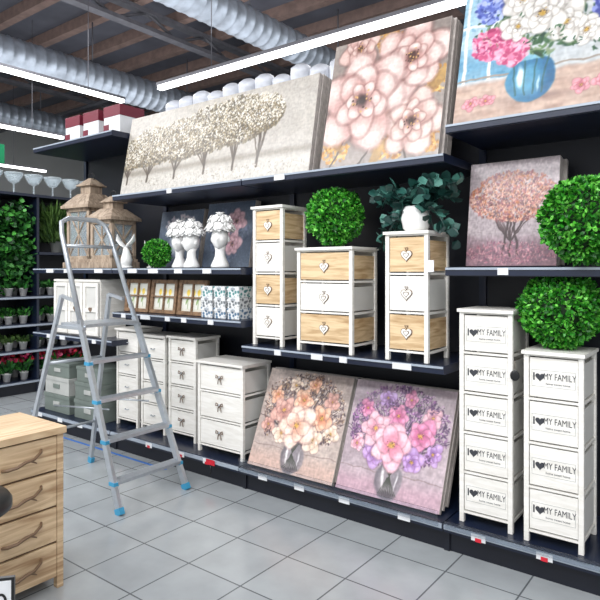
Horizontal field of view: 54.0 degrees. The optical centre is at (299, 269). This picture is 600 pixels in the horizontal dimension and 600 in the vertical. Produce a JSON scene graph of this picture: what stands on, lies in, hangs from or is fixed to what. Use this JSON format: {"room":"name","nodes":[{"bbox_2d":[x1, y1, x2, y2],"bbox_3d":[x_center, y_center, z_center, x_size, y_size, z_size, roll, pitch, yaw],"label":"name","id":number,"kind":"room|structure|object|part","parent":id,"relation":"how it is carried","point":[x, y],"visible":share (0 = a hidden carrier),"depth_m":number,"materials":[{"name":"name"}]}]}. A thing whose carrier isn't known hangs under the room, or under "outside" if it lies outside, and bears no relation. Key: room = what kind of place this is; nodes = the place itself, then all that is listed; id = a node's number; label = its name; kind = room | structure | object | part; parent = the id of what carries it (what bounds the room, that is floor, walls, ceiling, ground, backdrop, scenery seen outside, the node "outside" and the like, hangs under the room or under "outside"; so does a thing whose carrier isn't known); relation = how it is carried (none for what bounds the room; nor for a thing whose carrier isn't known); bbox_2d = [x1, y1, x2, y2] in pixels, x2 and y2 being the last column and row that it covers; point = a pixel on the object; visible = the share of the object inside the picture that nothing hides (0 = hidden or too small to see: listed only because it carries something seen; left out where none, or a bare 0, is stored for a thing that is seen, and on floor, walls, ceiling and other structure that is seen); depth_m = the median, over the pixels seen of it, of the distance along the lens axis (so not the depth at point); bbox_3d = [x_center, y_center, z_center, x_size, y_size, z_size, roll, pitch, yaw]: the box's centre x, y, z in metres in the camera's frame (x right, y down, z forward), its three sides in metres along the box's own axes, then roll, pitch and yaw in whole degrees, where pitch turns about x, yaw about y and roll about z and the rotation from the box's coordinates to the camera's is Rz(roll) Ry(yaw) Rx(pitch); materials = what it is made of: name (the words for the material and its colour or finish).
{"room":"store","nodes":[
{"label":"store","id":0,"kind":"room"},
{"bbox_2d":[0,130,83,197],"bbox_3d":[-10.513,-1.380,14.324,0.100,5.600,20.000,0,0,37],"label":"wall","id":1,"kind":"structure","parent":0,"point":[61,177],"depth_m":17.66,"materials":[{"name":"paint"}]},
{"bbox_2d":[0,64,459,132],"bbox_3d":[0.729,-3.480,10.014,22.000,0.070,2.470,0,0,37],"label":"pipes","id":2,"kind":"object","parent":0,"point":[104,100],"visible":0.02,"depth_m":12.62,"materials":[{"name":"metal"}]},
{"bbox_2d":[0,0,464,139],"bbox_3d":[-0.731,-4.090,8.103,23.000,0.180,17.990,0,0,37],"label":"ceiling","id":3,"kind":"structure","parent":0,"point":[23,9],"depth_m":10.19,"materials":[{"name":"grey metal"}]},
{"bbox_2d":[0,144,4,163],"bbox_3d":[-3.244,-2.555,6.128,0.044,2.850,0.320,0,0,37],"label":"exit sign","id":4,"kind":"object","parent":3,"relation":"hanging from","point":[2,146],"visible":1,"depth_m":6.23,"materials":[{"name":"plastic"}]},
{"bbox_2d":[0,86,46,172],"bbox_3d":[-7.504,-3.080,10.767,0.090,1.800,6.020,0,0,37],"label":"led light strip","id":5,"kind":"object","parent":3,"relation":"hanging from","point":[13,165],"visible":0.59,"depth_m":12.60,"materials":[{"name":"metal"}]},
{"bbox_2d":[0,122,64,138],"bbox_3d":[-5.288,-3.080,8.067,0.090,1.800,4.420,0,0,37],"label":"led light strip","id":6,"kind":"object","parent":3,"relation":"hanging from","point":[2,125],"visible":0.82,"depth_m":9.35,"materials":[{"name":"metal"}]},
{"bbox_2d":[0,82,121,138],"bbox_3d":[-5.156,-3.404,12.688,0.504,1.152,13.905,0,0,37],"label":"ventilation duct","id":7,"kind":"object","parent":3,"relation":"hanging from","point":[13,114],"visible":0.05,"depth_m":11.98,"materials":[{"name":"metal"}]},
{"bbox_2d":[0,0,124,102],"bbox_3d":[-3.587,-3.080,6.012,0.090,1.800,4.220,0,0,37],"label":"led light strip","id":8,"kind":"object","parent":3,"relation":"hanging from","point":[6,68],"visible":1,"depth_m":7.00,"materials":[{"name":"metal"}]},
{"bbox_2d":[0,71,152,115],"bbox_3d":[-6.185,-3.840,11.012,0.160,0.320,20.009,0,0,37],"label":"roof truss","id":9,"kind":"object","parent":3,"relation":"attached to","point":[31,86],"visible":0.16,"depth_m":12.28,"materials":[{"name":"metal"}]},
{"bbox_2d":[0,22,193,111],"bbox_3d":[-2.770,-3.404,10.211,0.504,1.152,14.865,0,0,37],"label":"ventilation duct","id":10,"kind":"object","parent":3,"relation":"hanging from","point":[136,90],"visible":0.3,"depth_m":9.18,"materials":[{"name":"metal"}]},
{"bbox_2d":[61,0,290,77],"bbox_3d":[-2.847,-3.840,8.462,0.160,0.320,20.009,0,0,37],"label":"roof truss","id":11,"kind":"object","parent":3,"relation":"attached to","point":[100,9],"visible":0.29,"depth_m":9.41,"materials":[{"name":"metal"}]},
{"bbox_2d":[154,0,338,67],"bbox_3d":[-0.214,-3.425,7.956,0.420,1.110,14.385,0,0,37],"label":"ventilation duct","id":12,"kind":"object","parent":3,"relation":"hanging from","point":[238,19],"visible":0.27,"depth_m":7.21,"materials":[{"name":"metal"}]},
{"bbox_2d":[156,0,466,90],"bbox_3d":[1.077,-2.930,4.211,6.420,2.100,0.080,0,0,37],"label":"led light strip","id":13,"kind":"object","parent":3,"relation":"hanging from","point":[427,8],"visible":1,"depth_m":4.89,"materials":[{"name":"glowing white plastic diffuser"}]},
{"bbox_2d":[456,5,465,14],"bbox_3d":[0.490,-3.840,5.912,0.160,0.320,20.009,0,0,37],"label":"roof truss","id":14,"kind":"object","parent":3,"relation":"attached to","point":[462,9],"visible":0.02,"depth_m":8.30,"materials":[{"name":"metal"}]},
{"bbox_2d":[0,390,599,599],"bbox_3d":[-1.335,1.420,7.312,23.000,0.001,20.000,0,0,37],"label":"floor","id":15,"kind":"structure","parent":0,"point":[212,539],"depth_m":2.94,"materials":[{"name":"grey tile"}]},
{"bbox_2d":[0,575,14,599],"bbox_3d":[-0.889,1.140,1.636,0.180,0.560,0.140,0,0,-13],"label":"sign stand","id":16,"kind":"object","parent":15,"relation":"on","point":[7,583],"visible":1,"depth_m":1.65,"materials":[{"name":"black paint"}]},
{"bbox_2d":[0,412,66,593],"bbox_3d":[-1.467,1.060,2.424,0.444,0.720,0.866,0,0,37],"label":"oak dresser","id":17,"kind":"object","parent":15,"relation":"on","point":[31,447],"visible":0.94,"depth_m":2.54,"materials":[{"name":"brown wood"}]},
{"bbox_2d":[0,486,12,516],"bbox_3d":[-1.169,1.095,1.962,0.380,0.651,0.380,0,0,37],"label":"knob","id":18,"kind":"object","parent":17,"relation":"attached to","point":[6,499],"visible":1,"depth_m":2.00,"materials":[{"name":"paint"}]},
{"bbox_2d":[0,191,83,397],"bbox_3d":[-3.091,0.270,7.270,0.560,2.300,4.600,0,0,37],"label":"shelving","id":19,"kind":"object","parent":15,"relation":"on","point":[45,258],"visible":0.2,"depth_m":6.94,"materials":[{"name":"black metal"}]},
{"bbox_2d":[0,197,37,295],"bbox_3d":[-3.533,-0.247,6.425,0.488,1.181,1.472,0,0,39],"label":"ivy","id":20,"kind":"object","parent":19,"relation":"hanging from","point":[18,219],"visible":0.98,"depth_m":6.74,"materials":[{"name":"green plant"}]},
{"bbox_2d":[0,305,53,324],"bbox_3d":[-3.002,0.517,7.320,0.426,0.205,3.585,0,0,37],"label":"succulents","id":21,"kind":"object","parent":19,"relation":"in","point":[9,315],"visible":0.2,"depth_m":6.86,"materials":[{"name":"green plant"}]},
{"bbox_2d":[0,278,78,295],"bbox_3d":[-3.000,0.195,7.322,0.421,0.209,3.587,0,0,37],"label":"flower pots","id":22,"kind":"object","parent":19,"relation":"in","point":[8,288],"visible":0.24,"depth_m":6.85,"materials":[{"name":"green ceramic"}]},
{"bbox_2d":[0,334,78,350],"bbox_3d":[-2.997,0.829,7.329,0.397,0.182,3.548,0,0,37],"label":"potted herbs","id":23,"kind":"object","parent":19,"relation":"on","point":[12,342],"visible":0.23,"depth_m":6.83,"materials":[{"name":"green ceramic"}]},
{"bbox_2d":[0,347,83,381],"bbox_3d":[-3.011,1.088,7.354,0.595,0.364,3.707,0,0,38],"label":"flowers","id":24,"kind":"object","parent":19,"relation":"in","point":[8,363],"visible":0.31,"depth_m":6.89,"materials":[{"name":"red plant"}]},
{"bbox_2d":[28,199,83,252],"bbox_3d":[-3.010,-0.537,7.286,0.786,0.652,0.792,0,0,37],"label":"potted grass plant","id":25,"kind":"object","parent":19,"relation":"on","point":[49,217],"visible":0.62,"depth_m":7.07,"materials":[{"name":"green plant"}]},
{"bbox_2d":[32,216,190,515],"bbox_3d":[-1.299,0.532,3.873,1.015,1.797,0.627,0,0,37],"label":"step ladder","id":26,"kind":"object","parent":15,"relation":"on","point":[80,325],"visible":0.94,"depth_m":3.87,"materials":[{"name":"grey metal"}]},
{"bbox_2d":[63,437,166,469],"bbox_3d":[-1.708,1.419,4.765,1.900,0.002,0.020,0,0,37],"label":"tape","id":27,"kind":"object","parent":15,"relation":"on","point":[63,437],"visible":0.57,"depth_m":4.53,"materials":[{"name":"blue plastic"}]},
{"bbox_2d":[31,101,599,595],"bbox_3d":[-0.044,-0.080,4.085,5.410,3.000,0.922,0,0,37],"label":"shelving unit","id":28,"kind":"object","parent":15,"relation":"on","point":[572,132],"depth_m":3.49,"materials":[{"name":"metal"}]},
{"bbox_2d":[44,391,74,414],"bbox_3d":[-2.073,1.184,5.357,0.410,0.160,0.313,0,0,37],"label":"storage box","id":29,"kind":"object","parent":28,"relation":"on","point":[51,399],"visible":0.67,"depth_m":5.21,"materials":[{"name":"grey cardboard"}]},
{"bbox_2d":[46,375,76,396],"bbox_3d":[-2.073,1.028,5.357,0.390,0.150,0.313,0,0,37],"label":"storage box","id":30,"kind":"object","parent":29,"relation":"on","point":[54,384],"visible":0.54,"depth_m":5.20,"materials":[{"name":"white cardboard"}]},
{"bbox_2d":[47,357,84,378],"bbox_3d":[-2.073,0.887,5.357,0.370,0.130,0.293,0,0,37],"label":"storage box","id":31,"kind":"object","parent":30,"relation":"on","point":[68,370],"visible":0.61,"depth_m":5.21,"materials":[{"name":"grey cardboard"}]},
{"bbox_2d":[65,115,83,140],"bbox_3d":[-1.947,-1.236,5.325,0.226,0.250,0.246,0,0,37],"label":"box","id":32,"kind":"object","parent":28,"relation":"on","point":[74,126],"visible":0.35,"depth_m":5.21,"materials":[{"name":"cardboard"}]},
{"bbox_2d":[60,173,108,267],"bbox_3d":[-1.857,-0.441,5.245,0.367,0.850,0.367,0,0,32],"label":"wooden lantern","id":33,"kind":"object","parent":28,"relation":"on","point":[87,202],"visible":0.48,"depth_m":5.14,"materials":[{"name":"brown wood"}]},
{"bbox_2d":[54,279,126,337],"bbox_3d":[-1.841,0.319,5.135,0.700,0.480,0.274,0,0,37],"label":"base cabinet","id":34,"kind":"object","parent":28,"relation":"on","point":[91,293],"visible":0.6,"depth_m":4.95,"materials":[{"name":"paint"}]},
{"bbox_2d":[83,109,103,135],"bbox_3d":[-1.724,-1.236,5.155,0.226,0.250,0.246,0,0,37],"label":"box","id":35,"kind":"object","parent":28,"relation":"on","point":[93,121],"visible":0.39,"depth_m":5.04,"materials":[{"name":"cardboard"}]},
{"bbox_2d":[74,398,124,422],"bbox_3d":[-1.692,1.184,5.066,0.410,0.160,0.313,0,0,37],"label":"storage box","id":36,"kind":"object","parent":28,"relation":"on","point":[110,415],"visible":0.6,"depth_m":4.93,"materials":[{"name":"grey cardboard"}]},
{"bbox_2d":[74,381,116,403],"bbox_3d":[-1.692,1.028,5.066,0.390,0.150,0.313,0,0,37],"label":"storage box","id":37,"kind":"object","parent":36,"relation":"on","point":[82,389],"visible":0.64,"depth_m":4.95,"materials":[{"name":"grey cardboard"}]},
{"bbox_2d":[76,362,129,384],"bbox_3d":[-1.692,0.887,5.066,0.370,0.130,0.293,0,0,37],"label":"storage box","id":38,"kind":"object","parent":37,"relation":"on","point":[110,369],"visible":0.39,"depth_m":4.96,"materials":[{"name":"grey cardboard"}]},
{"bbox_2d":[87,190,141,267],"bbox_3d":[-1.556,-0.340,4.914,0.324,0.649,0.324,0,0,32],"label":"wooden lantern","id":39,"kind":"object","parent":28,"relation":"on","point":[113,214],"visible":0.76,"depth_m":4.85,"materials":[{"name":"brown wood"}]},
{"bbox_2d":[103,103,143,132],"bbox_3d":[-1.486,-1.236,4.973,0.226,0.250,0.246,0,0,37],"label":"box","id":40,"kind":"object","parent":28,"relation":"on","point":[118,117],"visible":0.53,"depth_m":4.87,"materials":[{"name":"cardboard"}]},
{"bbox_2d":[116,234,135,267],"bbox_3d":[-1.381,-0.151,4.667,0.164,0.270,0.108,0,0,20],"label":"sculpture","id":41,"kind":"object","parent":28,"relation":"on","point":[126,258],"visible":0.91,"depth_m":4.64,"materials":[{"name":"white ceramic"}]},
{"bbox_2d":[124,279,151,312],"bbox_3d":[-1.275,0.201,4.644,0.295,0.256,0.055,0,0,37],"label":"picture","id":42,"kind":"object","parent":28,"relation":"on","point":[139,289],"visible":0.93,"depth_m":4.63,"materials":[{"name":"brown wood"}]},
{"bbox_2d":[128,283,147,308],"bbox_3d":[-1.272,0.202,4.648,0.245,0.205,0.001,0,-7,37],"label":"print","id":43,"kind":"object","parent":42,"relation":"attached to","point":[143,286],"depth_m":4.64},
{"bbox_2d":[115,325,162,428],"bbox_3d":[-1.332,0.869,4.862,0.296,0.790,0.258,0,0,37],"label":"chest","id":44,"kind":"object","parent":28,"relation":"on","point":[125,408],"visible":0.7,"depth_m":4.77,"materials":[{"name":"paint"}]},
{"bbox_2d":[141,238,172,267],"bbox_3d":[-1.097,-0.126,4.528,0.247,0.245,0.242,0,0,37],"label":"topiary ball","id":45,"kind":"object","parent":28,"relation":"on","point":[157,252],"visible":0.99,"depth_m":4.46,"materials":[{"name":"green plant"}]},
{"bbox_2d":[141,331,184,435],"bbox_3d":[-1.073,0.884,4.665,0.306,0.760,0.258,0,0,37],"label":"chest","id":46,"kind":"object","parent":28,"relation":"on","point":[157,347],"visible":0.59,"depth_m":4.57,"materials":[{"name":"paint"}]},
{"bbox_2d":[149,280,179,313],"bbox_3d":[-1.025,0.201,4.452,0.295,0.256,0.055,0,0,37],"label":"picture","id":47,"kind":"object","parent":28,"relation":"on","point":[164,293],"visible":1,"depth_m":4.45,"materials":[{"name":"brown wood"}]},
{"bbox_2d":[154,283,174,309],"bbox_3d":[-1.022,0.202,4.457,0.245,0.205,0.001,0,-7,37],"label":"print","id":48,"kind":"object","parent":47,"relation":"attached to","point":[170,288],"depth_m":4.46},
{"bbox_2d":[165,220,184,267],"bbox_3d":[-0.911,-0.197,4.460,0.211,0.363,0.210,0,0,33],"label":"vase","id":49,"kind":"object","parent":28,"relation":"on","point":[174,227],"visible":0.57,"depth_m":4.41,"materials":[{"name":"white ceramic"}]},
{"bbox_2d":[159,209,208,267],"bbox_3d":[-0.959,-0.251,4.800,0.511,0.468,0.147,0,0,37],"label":"canvas painting","id":50,"kind":"object","parent":28,"relation":"on","point":[201,215],"visible":0.39,"depth_m":4.77},
{"bbox_2d":[177,218,205,267],"bbox_3d":[-0.782,-0.193,4.249,0.205,0.353,0.206,0,0,-22],"label":"vase","id":51,"kind":"object","parent":28,"relation":"on","point":[190,230],"visible":1,"depth_m":4.20,"materials":[{"name":"white ceramic"}]},
{"bbox_2d":[166,333,219,443],"bbox_3d":[-0.807,0.879,4.461,0.316,0.770,0.258,0,0,37],"label":"chest","id":52,"kind":"object","parent":28,"relation":"on","point":[189,347],"visible":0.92,"depth_m":4.37,"materials":[{"name":"paint"}]},
{"bbox_2d":[177,280,209,315],"bbox_3d":[-0.775,0.201,4.261,0.295,0.256,0.055,0,0,37],"label":"picture","id":53,"kind":"object","parent":28,"relation":"on","point":[190,292],"visible":0.83,"depth_m":4.27,"materials":[{"name":"brown wood"}]},
{"bbox_2d":[181,284,203,311],"bbox_3d":[-0.771,0.202,4.266,0.245,0.205,0.001,0,-7,37],"label":"print","id":54,"kind":"object","parent":53,"relation":"attached to","point":[187,288],"depth_m":4.28},
{"bbox_2d":[201,307,214,317],"bbox_3d":[-0.606,0.293,4.136,0.110,0.072,0.148,0,0,36],"label":"gift box","id":55,"kind":"object","parent":28,"relation":"on","point":[208,312],"visible":0.63,"depth_m":4.07,"materials":[{"name":"cardboard"}]},
{"bbox_2d":[201,296,213,306],"bbox_3d":[-0.606,0.220,4.136,0.110,0.072,0.148,0,0,37],"label":"gift box","id":56,"kind":"object","parent":55,"relation":"on","point":[206,301],"visible":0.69,"depth_m":4.08,"materials":[{"name":"cardboard"}]},
{"bbox_2d":[201,285,216,296],"bbox_3d":[-0.602,0.147,4.133,0.110,0.072,0.148,0,0,39],"label":"gift box","id":57,"kind":"object","parent":56,"relation":"on","point":[206,290],"visible":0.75,"depth_m":4.07,"materials":[{"name":"cardboard"}]},
{"bbox_2d":[206,459,214,475],"bbox_3d":[-0.600,1.318,3.925,0.080,0.106,0.010,0,0,37],"label":"price tag","id":58,"kind":"object","parent":28,"relation":"attached to","point":[208,461],"visible":1,"depth_m":3.92,"materials":[{"name":"paper"}]},
{"bbox_2d":[204,212,235,267],"bbox_3d":[-0.557,-0.209,4.100,0.225,0.386,0.224,0,0,28],"label":"vase","id":59,"kind":"object","parent":28,"relation":"on","point":[220,238],"visible":1,"depth_m":4.04,"materials":[{"name":"white ceramic"}]},
{"bbox_2d":[214,307,227,318],"bbox_3d":[-0.503,0.293,4.058,0.110,0.072,0.148,0,0,38],"label":"gift box","id":60,"kind":"object","parent":28,"relation":"on","point":[222,313],"visible":0.62,"depth_m":3.99,"materials":[{"name":"cardboard"}]},
{"bbox_2d":[214,297,227,307],"bbox_3d":[-0.504,0.220,4.058,0.110,0.072,0.148,0,0,39],"label":"gift box","id":61,"kind":"object","parent":60,"relation":"on","point":[219,302],"visible":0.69,"depth_m":3.99,"materials":[{"name":"cardboard"}]},
{"bbox_2d":[213,286,227,296],"bbox_3d":[-0.507,0.147,4.060,0.110,0.072,0.148,0,0,38],"label":"gift box","id":62,"kind":"object","parent":61,"relation":"on","point":[219,291],"visible":0.67,"depth_m":4.00,"materials":[{"name":"cardboard"}]},
{"bbox_2d":[120,73,331,193],"bbox_3d":[-0.602,-0.909,4.243,1.877,0.634,0.296,0,0,37],"label":"canvas painting","id":63,"kind":"object","parent":28,"relation":"on","point":[279,128],"visible":0.98,"depth_m":4.02},
{"bbox_2d":[202,200,260,267],"bbox_3d":[-0.524,-0.266,4.468,0.497,0.498,0.147,0,0,37],"label":"canvas painting","id":64,"kind":"object","parent":28,"relation":"on","point":[239,251],"visible":0.63,"depth_m":4.38},
{"bbox_2d":[196,355,271,459],"bbox_3d":[-0.464,0.947,4.111,0.446,0.635,0.298,0,0,37],"label":"chest","id":65,"kind":"object","parent":28,"relation":"on","point":[233,403],"visible":0.93,"depth_m":4.00,"materials":[{"name":"paint"}]},
{"bbox_2d":[227,308,252,319],"bbox_3d":[-0.403,0.293,3.981,0.110,0.072,0.148,0,0,38],"label":"gift box","id":66,"kind":"object","parent":28,"relation":"on","point":[244,313],"visible":0.83,"depth_m":3.93,"materials":[{"name":"cardboard"}]},
{"bbox_2d":[227,297,252,308],"bbox_3d":[-0.404,0.220,3.982,0.110,0.072,0.148,0,0,36],"label":"gift box","id":67,"kind":"object","parent":66,"relation":"on","point":[244,302],"visible":0.91,"depth_m":3.94,"materials":[{"name":"cardboard"}]},
{"bbox_2d":[227,286,252,297],"bbox_3d":[-0.403,0.147,3.981,0.110,0.072,0.148,0,0,38],"label":"gift box","id":68,"kind":"object","parent":67,"relation":"on","point":[233,291],"visible":0.88,"depth_m":3.94,"materials":[{"name":"cardboard"}]},
{"bbox_2d":[166,59,334,110],"bbox_3d":[-0.344,-1.347,4.690,2.126,0.414,0.172,0,0,37],"label":"rolls","id":69,"kind":"object","parent":28,"relation":"on","point":[299,70],"visible":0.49,"depth_m":4.63,"materials":[{"name":"white plastic"}]},
{"bbox_2d":[251,204,306,346],"bbox_3d":[-0.136,0.036,3.866,0.266,0.895,0.268,0,0,37],"label":"drawer cabinet","id":70,"kind":"object","parent":28,"relation":"on","point":[283,230],"visible":0.94,"depth_m":3.78,"materials":[{"name":"white paint"}]},
{"bbox_2d":[248,367,361,482],"bbox_3d":[0.032,0.964,3.762,0.665,0.597,0.361,0,0,37],"label":"canvas painting","id":71,"kind":"object","parent":28,"relation":"on","point":[303,423],"visible":0.98,"depth_m":3.70},
{"bbox_2d":[295,246,378,354],"bbox_3d":[0.221,0.175,3.563,0.411,0.618,0.298,0,0,37],"label":"dresser","id":72,"kind":"object","parent":28,"relation":"on","point":[346,297],"visible":1,"depth_m":3.46,"materials":[{"name":"white paint"}]},
{"bbox_2d":[304,186,364,246],"bbox_3d":[0.209,-0.322,3.577,0.382,0.376,0.385,0,0,37],"label":"topiary ball","id":73,"kind":"object","parent":72,"relation":"on","point":[335,216],"visible":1,"depth_m":3.47,"materials":[{"name":"green plant"}]},
{"bbox_2d":[320,16,462,168],"bbox_3d":[0.516,-0.985,3.392,0.761,0.785,0.320,0,0,37],"label":"canvas painting","id":74,"kind":"object","parent":28,"relation":"on","point":[393,94],"visible":0.99,"depth_m":3.29},
{"bbox_2d":[336,378,465,514],"bbox_3d":[0.566,0.964,3.354,0.652,0.597,0.361,0,0,37],"label":"canvas painting","id":75,"kind":"object","parent":28,"relation":"on","point":[402,439],"visible":0.98,"depth_m":3.28},
{"bbox_2d":[383,230,449,363],"bbox_3d":[0.641,0.139,3.223,0.266,0.690,0.288,0,0,37],"label":"drawer cabinet","id":76,"kind":"object","parent":28,"relation":"on","point":[424,295],"visible":0.98,"depth_m":3.13,"materials":[{"name":"white paint"}]},
{"bbox_2d":[368,170,463,250],"bbox_3d":[0.620,-0.314,3.210,0.583,0.419,0.364,0,0,37],"label":"eucalyptus plant","id":77,"kind":"object","parent":76,"relation":"on","point":[411,206],"visible":0.94,"depth_m":3.15,"materials":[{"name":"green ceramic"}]},
{"bbox_2d":[427,260,433,271],"bbox_3d":[0.666,-0.045,3.013,0.040,0.110,0.002,0,0,37],"label":"tag","id":78,"kind":"object","parent":76,"relation":"hanging from","point":[430,263],"visible":1,"depth_m":3.01,"materials":[{"name":"paper"}]},
{"bbox_3d":[0.710,1.242,2.930,2.770,0.075,0.003,0,0,37],"label":"clear shelf lip","id":79,"kind":"part","parent":28,"relation":"part of","materials":[{"name":"clear plastic"}]},
{"bbox_2d":[457,306,528,534],"bbox_3d":[0.985,0.729,2.991,0.280,1.070,0.278,0,0,37],"label":"drawer cabinet","id":80,"kind":"object","parent":28,"relation":"on","point":[492,451],"visible":0.94,"depth_m":2.90,"materials":[{"name":"white paint"}]},
{"bbox_2d":[510,370,519,380],"bbox_3d":[1.018,0.478,2.790,0.044,0.096,0.008,0,0,20],"label":"knob","id":81,"kind":"object","parent":80,"relation":"hanging from","point":[514,375],"visible":1,"depth_m":2.79,"materials":[{"name":"black paint"}]},
{"bbox_2d":[466,155,567,266],"bbox_3d":[1.134,-0.293,3.087,0.469,0.552,0.246,0,0,37],"label":"canvas painting","id":82,"kind":"object","parent":28,"relation":"on","point":[505,199],"visible":0.91,"depth_m":3.02},
{"bbox_2d":[453,0,599,123],"bbox_3d":[1.203,-1.135,2.863,0.843,0.806,0.314,0,0,37],"label":"canvas painting","id":83,"kind":"object","parent":28,"relation":"on","point":[517,56],"visible":0.99,"depth_m":2.84},
{"bbox_2d":[521,344,598,555],"bbox_3d":[1.234,0.819,2.789,0.274,0.890,0.298,0,0,37],"label":"drawer cabinet","id":84,"kind":"object","parent":28,"relation":"on","point":[560,464],"visible":1,"depth_m":2.70,"materials":[{"name":"white paint"}]},
{"bbox_2d":[514,277,599,350],"bbox_3d":[1.234,0.188,2.802,0.398,0.394,0.405,0,0,37],"label":"topiary ball","id":85,"kind":"object","parent":84,"relation":"on","point":[559,312],"visible":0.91,"depth_m":2.68,"materials":[{"name":"green plant"}]},
{"bbox_2d":[534,173,599,266],"bbox_3d":[1.249,-0.217,2.574,0.422,0.406,0.411,0,0,37],"label":"topiary ball","id":86,"kind":"object","parent":28,"relation":"on","point":[569,215],"visible":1,"depth_m":2.47,"materials":[{"name":"green plant"}]}
]}

